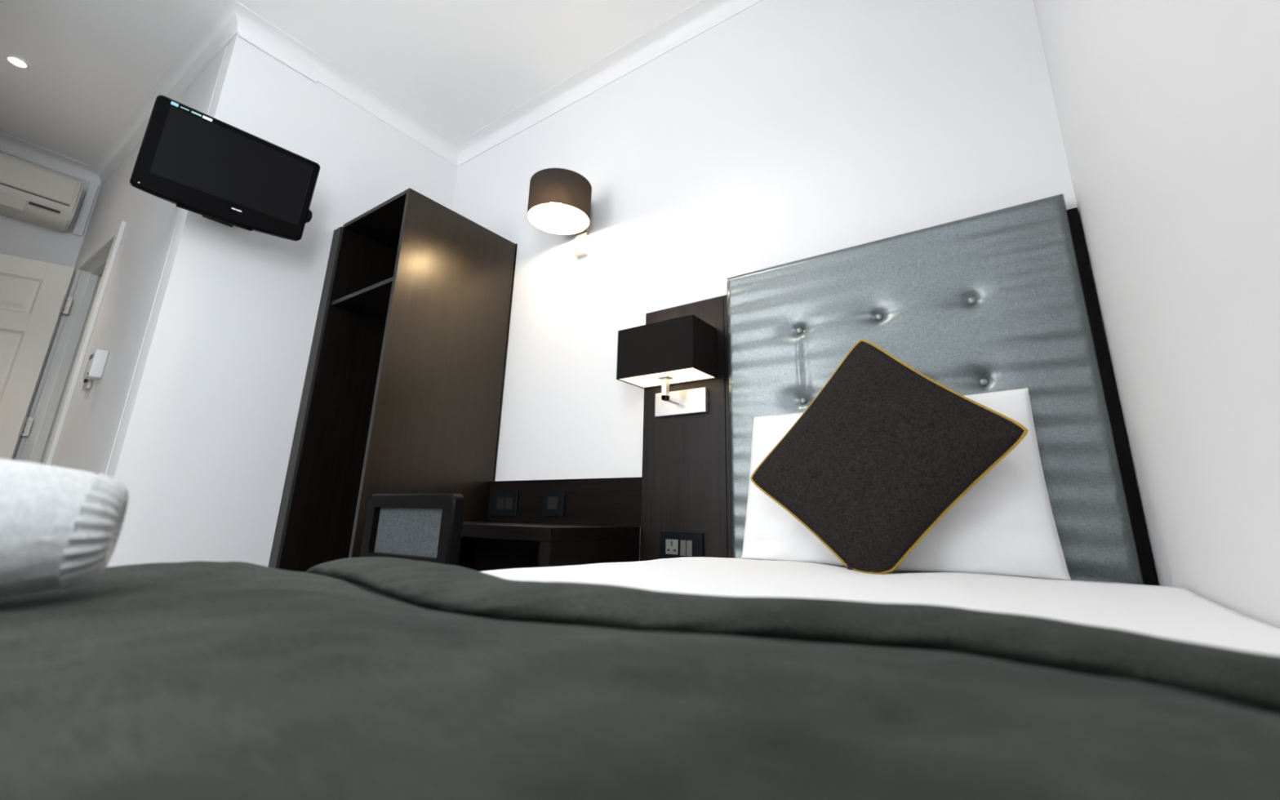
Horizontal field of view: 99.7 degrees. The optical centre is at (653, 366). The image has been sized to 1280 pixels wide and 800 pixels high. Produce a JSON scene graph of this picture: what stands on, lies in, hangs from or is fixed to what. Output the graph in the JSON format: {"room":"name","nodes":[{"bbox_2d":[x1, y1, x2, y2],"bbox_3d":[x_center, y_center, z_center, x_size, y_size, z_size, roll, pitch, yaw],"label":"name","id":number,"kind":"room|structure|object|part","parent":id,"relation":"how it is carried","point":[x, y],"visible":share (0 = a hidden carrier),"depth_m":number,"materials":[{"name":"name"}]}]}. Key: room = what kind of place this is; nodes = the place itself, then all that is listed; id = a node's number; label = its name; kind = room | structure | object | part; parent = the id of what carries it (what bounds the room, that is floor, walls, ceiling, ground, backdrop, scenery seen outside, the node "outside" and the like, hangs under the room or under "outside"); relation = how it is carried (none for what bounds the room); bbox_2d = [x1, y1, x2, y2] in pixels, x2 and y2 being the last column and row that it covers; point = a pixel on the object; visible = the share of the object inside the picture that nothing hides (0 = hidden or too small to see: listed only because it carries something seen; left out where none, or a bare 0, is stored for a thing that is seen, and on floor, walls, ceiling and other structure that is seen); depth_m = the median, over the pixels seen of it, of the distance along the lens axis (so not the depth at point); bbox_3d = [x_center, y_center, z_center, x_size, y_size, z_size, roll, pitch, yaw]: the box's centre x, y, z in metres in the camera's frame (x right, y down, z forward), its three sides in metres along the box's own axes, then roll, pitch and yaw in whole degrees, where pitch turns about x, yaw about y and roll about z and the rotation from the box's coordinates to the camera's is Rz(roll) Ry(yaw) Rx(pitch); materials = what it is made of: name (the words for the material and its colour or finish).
{"room":"hotel room","nodes":[
{"label":"hotel room","id":0,"kind":"room"},
{"bbox_2d":[0,151,100,267],"bbox_3d":[-3.562,0.137,3.396,0.120,2.760,1.860,-9,-19,33],"label":"wall","id":1,"kind":"structure","parent":0,"point":[19,238],"depth_m":3.28,"materials":[{"name":"paint"}]},
{"bbox_2d":[0,151,84,232],"bbox_3d":[-3.746,-1.053,3.097,0.229,0.320,0.595,-9,-19,33],"label":"air conditioner","id":2,"kind":"object","parent":1,"relation":"attached to","point":[30,193],"visible":1,"depth_m":3.15,"materials":[{"name":"plastic"}]},
{"bbox_3d":[-3.658,-1.100,3.047,0.017,0.147,0.535,-9,-19,33],"label":"panel","id":3,"kind":"part","parent":2,"relation":"part of","materials":[{"name":"plastic"}]},
{"bbox_2d":[71,182,98,236],"bbox_3d":[-3.628,-1.007,3.446,0.025,0.370,0.043,-9,-19,33],"label":"pipe trunking","id":4,"kind":"object","parent":1,"relation":"attached to","point":[92,188],"visible":1,"depth_m":3.44,"materials":[{"name":"paint"}]},
{"bbox_2d":[51,45,226,475],"bbox_3d":[-2.764,-0.046,2.672,2.042,2.760,0.100,-9,-18,33],"label":"wall","id":5,"kind":"structure","parent":0,"point":[86,441],"depth_m":2.37,"materials":[{"name":"paint"}]},
{"bbox_2d":[0,252,76,460],"bbox_3d":[-3.696,0.325,2.691,0.785,2.008,0.046,11,-18,-33],"label":"door","id":6,"kind":"structure","parent":5,"relation":"in","point":[33,294],"depth_m":2.98,"materials":[{"name":"paint"}]},
{"bbox_3d":[-3.577,0.105,2.841,0.228,0.655,0.036,11,-18,-33],"label":"panel","id":7,"kind":"part","parent":6,"relation":"part of","materials":[{"name":"paint"}]},
{"bbox_3d":[-3.700,-0.285,2.853,0.545,0.100,0.036,11,-18,-33],"label":"rail","id":8,"kind":"part","parent":6,"relation":"part of","materials":[{"name":"paint"}]},
{"bbox_3d":[-3.567,-0.408,2.982,0.228,0.210,0.036,11,-18,-33],"label":"panel","id":9,"kind":"part","parent":6,"relation":"part of","materials":[{"name":"paint"}]},
{"bbox_3d":[-3.694,-0.586,2.936,0.545,0.105,0.036,11,-18,-33],"label":"rail","id":10,"kind":"part","parent":6,"relation":"part of","materials":[{"name":"paint"}]},
{"bbox_2d":[13,220,126,465],"bbox_3d":[-3.072,0.327,2.768,0.890,2.080,0.118,-9,-18,33],"label":"trim","id":11,"kind":"structure","parent":5,"relation":"attached to","point":[50,406],"depth_m":3.02,"materials":[{"name":"white wood"}]},
{"bbox_2d":[81,378,93,391],"bbox_3d":[-2.496,0.056,2.380,0.087,0.090,0.021,-9,-19,33],"label":"light switch","id":12,"kind":"object","parent":5,"relation":"attached to","point":[87,384],"visible":0.55,"depth_m":2.36,"materials":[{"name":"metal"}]},
{"bbox_2d":[83,349,109,380],"bbox_3d":[-2.388,-0.008,2.310,0.090,0.120,0.043,-9,-19,33],"label":"switch","id":13,"kind":"object","parent":5,"relation":"attached to","point":[97,360],"visible":1,"depth_m":2.29,"materials":[{"name":"white plastic"}]},
{"bbox_2d":[106,32,457,567],"bbox_3d":[-1.575,-0.071,2.495,0.120,2.760,1.125,-9,-19,33],"label":"wall","id":14,"kind":"structure","parent":0,"point":[202,449],"depth_m":2.21,"materials":[{"name":"paint"}]},
{"bbox_2d":[129,95,319,240],"bbox_3d":[-1.674,-0.712,2.133,0.303,0.356,0.540,-12,-20,39],"label":"television","id":15,"kind":"object","parent":14,"relation":"attached to","point":[193,160],"visible":1,"depth_m":2.02,"materials":[{"name":"black plastic"}]},
{"bbox_2d":[238,32,317,83],"bbox_3d":[-1.722,-1.416,2.485,0.012,0.016,0.323,-9,-19,33],"label":"crown molding","id":16,"kind":"structure","parent":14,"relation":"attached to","point":[240,35],"depth_m":2.47,"materials":[{"name":"paint"}]},
{"bbox_2d":[0,0,700,165],"bbox_3d":[-1.885,-1.760,1.767,5.190,0.100,3.640,-9,-19,33],"label":"ceiling","id":17,"kind":"structure","parent":0,"point":[458,67],"depth_m":2.53,"materials":[{"name":"paint"}]},
{"bbox_2d":[4,54,30,69],"bbox_3d":[-3.114,-1.490,2.640,0.086,0.004,0.086,-9,-19,33],"label":"recessed light","id":18,"kind":"object","parent":17,"relation":"in","point":[14,60],"visible":1,"depth_m":2.64,"materials":[{"name":"paint"}]},
{"bbox_2d":[452,0,1076,560],"bbox_3d":[-0.913,0.021,2.781,5.190,2.760,0.120,-9,-19,33],"label":"wall","id":19,"kind":"structure","parent":0,"point":[782,131],"depth_m":2.05,"materials":[{"name":"paint"}]},
{"bbox_2d":[0,0,762,186],"bbox_3d":[-1.887,-1.675,1.744,4.950,0.081,3.400,-9,-19,33],"label":"trim","id":20,"kind":"structure","parent":19,"relation":"attached to","point":[231,17],"depth_m":2.69,"materials":[{"name":"paint"}]},
{"bbox_2d":[526,168,591,257],"bbox_3d":[-0.407,-0.661,2.335,0.274,0.267,0.268,4,-16,-12],"label":"wall lamp","id":21,"kind":"object","parent":19,"relation":"attached to","point":[559,199],"visible":1,"depth_m":2.29,"materials":[{"name":"brown fabric"}]},
{"bbox_3d":[-0.412,-0.677,2.263,0.048,0.056,0.048,-9,-19,33],"label":"bulb","id":22,"kind":"part","parent":21,"relation":"part of","materials":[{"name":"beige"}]},
{"bbox_3d":[-0.325,-0.560,2.437,0.064,0.130,0.022,-9,-19,33],"label":"wall plate","id":23,"kind":"part","parent":21,"relation":"part of","materials":[{"name":"metal"}]},
{"bbox_2d":[486,476,641,526],"bbox_3d":[-0.379,0.537,2.153,0.829,0.170,0.029,-9,-19,33],"label":"backboard","id":24,"kind":"object","parent":19,"relation":"attached to","point":[612,501],"visible":0.78,"depth_m":2.07,"materials":[{"name":"black wood"}]},
{"bbox_2d":[488,491,519,516],"bbox_3d":[-0.642,0.585,2.302,0.172,0.100,0.011,-9,-19,33],"label":"power socket","id":25,"kind":"object","parent":24,"relation":"attached to","point":[503,503],"visible":1,"depth_m":2.29,"materials":[{"name":"black plastic"}]},
{"bbox_2d":[542,490,565,516],"bbox_3d":[-0.398,0.542,2.139,0.115,0.098,0.012,-9,-19,33],"label":"socket","id":26,"kind":"object","parent":24,"relation":"attached to","point":[553,501],"visible":1,"depth_m":2.13,"materials":[{"name":"black plastic"}]},
{"bbox_2d":[640,294,732,560],"bbox_3d":[0.113,0.464,1.821,0.364,1.436,0.029,-9,-19,33],"label":"panel","id":27,"kind":"object","parent":19,"relation":"attached to","point":[686,474],"visible":0.39,"depth_m":1.85,"materials":[{"name":"brown wood"}]},
{"bbox_2d":[616,314,717,417],"bbox_3d":[0.045,0.011,1.875,0.310,0.294,0.170,-9,-19,33],"label":"wall lamp","id":28,"kind":"object","parent":27,"relation":"attached to","point":[665,353],"visible":1,"depth_m":1.84,"materials":[{"name":"black fabric"}]},
{"bbox_2d":[619,367,713,386],"bbox_3d":[0.043,0.038,1.865,0.302,0.002,0.156,-9,-19,33],"label":"diffuser","id":29,"kind":"object","parent":28,"relation":"attached to","point":[652,376],"depth_m":1.84,"materials":[{"name":"white plastic"}]},
{"bbox_3d":[0.058,0.079,1.874,0.020,0.087,0.085,-9,-19,33],"label":"arm","id":30,"kind":"part","parent":28,"relation":"part of","materials":[{"name":"metal"}]},
{"bbox_3d":[0.096,0.127,1.898,0.208,0.085,0.022,-9,-19,33],"label":"plate","id":31,"kind":"part","parent":28,"relation":"part of","materials":[{"name":"metal"}]},
{"bbox_2d":[659,531,703,559],"bbox_3d":[0.089,0.591,1.776,0.167,0.090,0.012,-9,-19,33],"label":"power socket","id":32,"kind":"object","parent":27,"relation":"attached to","point":[673,544],"visible":0.84,"depth_m":1.77,"materials":[{"name":"black plastic"}]},
{"bbox_2d":[1032,0,1279,627],"bbox_3d":[0.175,-0.725,-0.009,0.120,2.760,3.400,-9,-19,33],"label":"wall","id":33,"kind":"structure","parent":0,"point":[1168,111],"depth_m":0.66,"materials":[{"name":"paint"}]},
{"bbox_3d":[-1.939,0.997,1.010,5.190,0.100,3.640,-9,-19,33],"label":"floor","id":34,"kind":"structure","parent":0,"visible":0},
{"bbox_2d":[268,187,517,572],"bbox_3d":[-1.131,0.310,2.398,0.614,1.990,0.598,-9,-19,33],"label":"wardrobe","id":35,"kind":"object","parent":34,"relation":"on","point":[402,392],"visible":0.63,"depth_m":2.35,"materials":[{"name":"wood"}]},
{"bbox_3d":[-1.330,0.347,2.537,0.019,1.986,0.579,-9,-19,33],"label":"panel","id":36,"kind":"part","parent":35,"relation":"part of","materials":[{"name":"black wood"}]},
{"bbox_2d":[333,280,392,321],"bbox_3d":[-1.095,-0.259,2.549,0.520,0.019,0.569,-9,-19,33],"label":"shelf","id":37,"kind":"object","parent":35,"relation":"attached to","point":[371,303],"depth_m":2.43,"materials":[{"name":"black wood"}]},
{"bbox_3d":[-1.090,-0.638,2.648,0.520,0.019,0.579,-9,-19,33],"label":"panel","id":38,"kind":"part","parent":35,"relation":"part of","materials":[{"name":"black wood"}]},
{"bbox_3d":[-0.887,0.274,2.239,0.019,1.986,0.579,-9,-19,33],"label":"panel","id":39,"kind":"part","parent":35,"relation":"part of","materials":[{"name":"brown wood"}]},
{"bbox_3d":[-0.944,0.346,2.629,0.570,1.930,0.005,-9,-19,33],"label":"panel","id":40,"kind":"part","parent":35,"relation":"part of","materials":[{"name":"brown wood"}]},
{"bbox_2d":[360,493,465,565],"bbox_3d":[-0.600,0.775,1.669,0.420,0.728,0.460,-9,-18,32],"label":"desk chair","id":41,"kind":"object","parent":34,"relation":"on","point":[418,526],"visible":0.35,"depth_m":1.55,"materials":[{"name":"black wood"}]},
{"bbox_2d":[457,521,639,571],"bbox_3d":[-0.519,0.875,1.861,0.829,0.640,0.435,-9,-19,33],"label":"desk","id":42,"kind":"object","parent":34,"relation":"on","point":[484,545],"visible":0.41,"depth_m":1.75,"materials":[{"name":"black wood"}]},
{"bbox_3d":[-0.844,0.948,2.074,0.039,0.600,0.433,-9,-19,33],"label":"panel","id":43,"kind":"part","parent":42,"relation":"part of","materials":[{"name":"black wood"}]},
{"bbox_3d":[-0.430,0.844,2.006,0.745,0.420,0.018,-9,-19,33],"label":"modesty panel","id":44,"kind":"part","parent":42,"relation":"part of","materials":[{"name":"black wood"}]},
{"bbox_3d":[-0.196,0.842,1.641,0.045,0.600,0.433,-9,-19,33],"label":"panel","id":45,"kind":"part","parent":42,"relation":"part of","materials":[{"name":"black wood"}]},
{"bbox_2d":[726,194,1157,585],"bbox_3d":[0.652,0.344,1.440,0.975,1.486,0.074,-9,-19,33],"label":"headboard","id":46,"kind":"object","parent":34,"relation":"on","point":[1005,299],"visible":0.48,"depth_m":1.40,"materials":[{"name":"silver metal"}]},
{"bbox_3d":[0.061,0.573,0.514,0.965,0.530,1.952,-9,-19,33],"label":"bed","id":47,"kind":"object","parent":34,"relation":"on","visible":0},
{"bbox_2d":[480,556,1279,656],"bbox_3d":[0.047,0.411,0.553,1.007,0.321,1.973,-9,-19,33],"label":"sheet","id":48,"kind":"object","parent":47,"relation":"on","point":[1180,614],"visible":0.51,"depth_m":0.78,"materials":[{"name":"white fabric"}]},
{"bbox_2d":[0,556,1279,799],"bbox_3d":[-0.244,0.248,0.174,1.018,0.280,0.979,-9,-19,33],"label":"blanket","id":49,"kind":"object","parent":48,"relation":"on","point":[363,677],"visible":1,"depth_m":0.21,"materials":[{"name":"grey fabric"}]},
{"bbox_2d":[0,458,128,597],"bbox_3d":[-0.553,0.087,0.307,0.364,0.106,0.125,13,-19,-36],"label":"rolled towel","id":50,"kind":"object","parent":49,"relation":"on","point":[60,527],"visible":1,"depth_m":0.37,"materials":[{"name":"white fabric"}]},
{"bbox_2d":[750,338,1027,573],"bbox_3d":[0.500,0.185,1.248,0.611,0.551,0.101,-9,-19,33],"label":"cushion","id":51,"kind":"object","parent":48,"relation":"on","point":[884,450],"visible":1,"depth_m":1.20,"materials":[{"name":"grey fabric"}]},
{"bbox_2d":[741,387,1071,580],"bbox_3d":[0.555,0.286,1.357,0.732,0.418,0.145,-9,-19,33],"label":"pillow","id":52,"kind":"object","parent":48,"relation":"on","point":[1004,524],"visible":0.51,"depth_m":1.19,"materials":[{"name":"white fabric"}]}
]}

